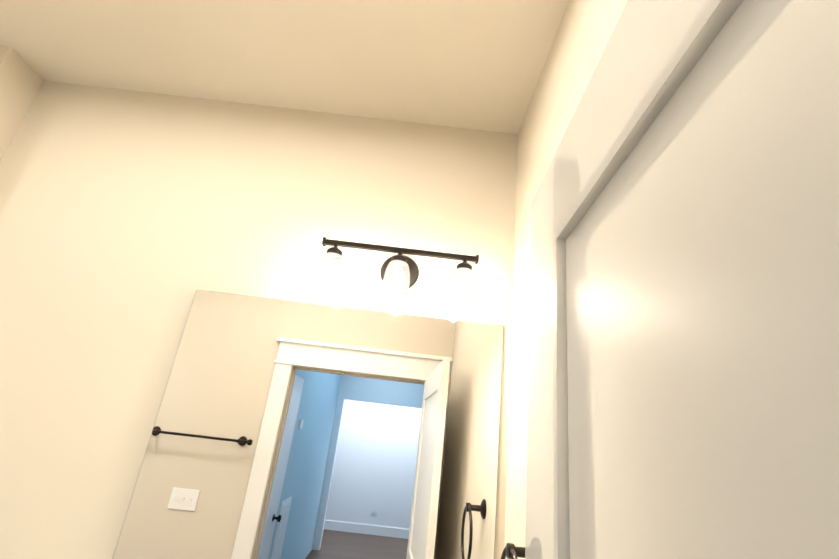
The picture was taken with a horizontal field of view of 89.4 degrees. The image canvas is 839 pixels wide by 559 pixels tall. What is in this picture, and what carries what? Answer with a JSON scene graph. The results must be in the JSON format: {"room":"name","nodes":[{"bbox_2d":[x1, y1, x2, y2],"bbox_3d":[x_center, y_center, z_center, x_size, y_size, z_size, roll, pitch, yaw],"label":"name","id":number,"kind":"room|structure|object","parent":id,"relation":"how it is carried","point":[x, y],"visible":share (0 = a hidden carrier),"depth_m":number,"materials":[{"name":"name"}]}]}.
{"room":"bathroom","nodes":[
{"label":"bathroom","id":0,"kind":"room"},
{"bbox_2d":[0,46,43,160],"bbox_3d":[-2.020,0.444,1.076,0.870,2.760,0.150,7,-20,0],"label":"wall","id":1,"kind":"structure","parent":0,"point":[21,81],"depth_m":1.52,"materials":[{"name":"beige paint"}]},
{"bbox_2d":[0,80,517,558],"bbox_3d":[-1.059,0.601,1.197,2.815,2.760,0.115,7,-20,0],"label":"wall","id":2,"kind":"structure","parent":0,"point":[131,221],"depth_m":1.42,"materials":[{"name":"beige paint"}]},
{"bbox_2d":[112,289,503,558],"bbox_3d":[-0.275,0.556,1.173,0.982,1.002,0.006,7,-20,0],"label":"mirror","id":3,"kind":"object","parent":2,"relation":"attached to","point":[285,429],"visible":1,"depth_m":1.21,"materials":[{"name":"silver mirror"}]},
{"bbox_2d":[314,237,478,302],"bbox_3d":[-0.065,-0.031,1.324,0.484,0.166,0.155,7,-20,0],"label":"sconce","id":4,"kind":"object","parent":2,"relation":"attached to","point":[399,272],"visible":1,"depth_m":1.27,"materials":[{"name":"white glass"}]},
{"bbox_2d":[0,0,568,133],"bbox_3d":[-0.930,-1.024,0.850,2.930,0.050,1.905,7,-20,0],"label":"ceiling","id":5,"kind":"structure","parent":0,"point":[474,64],"depth_m":1.38,"materials":[{"name":"beige paint"}]},
{"bbox_2d":[504,0,838,558],"bbox_3d":[0.317,0.424,0.299,0.115,2.760,1.790,7,-20,0],"label":"wall","id":6,"kind":"structure","parent":0,"point":[585,33],"depth_m":0.54,"materials":[{"name":"beige paint"}]},
{"bbox_2d":[501,537,541,558],"bbox_3d":[0.204,0.630,0.853,0.064,0.202,0.180,7,-20,0],"label":"towel ring","id":7,"kind":"object","parent":6,"relation":"attached to","point":[511,551],"visible":0.67,"depth_m":0.87,"materials":[{"name":"brown metal"}]},
{"bbox_2d":[525,0,838,558],"bbox_3d":[0.086,0.643,-0.120,0.035,1.993,0.935,6,-21,2],"label":"door","id":8,"kind":"structure","parent":6,"relation":"in","point":[579,293],"depth_m":0.26,"materials":[{"name":"white paint"}]}
]}

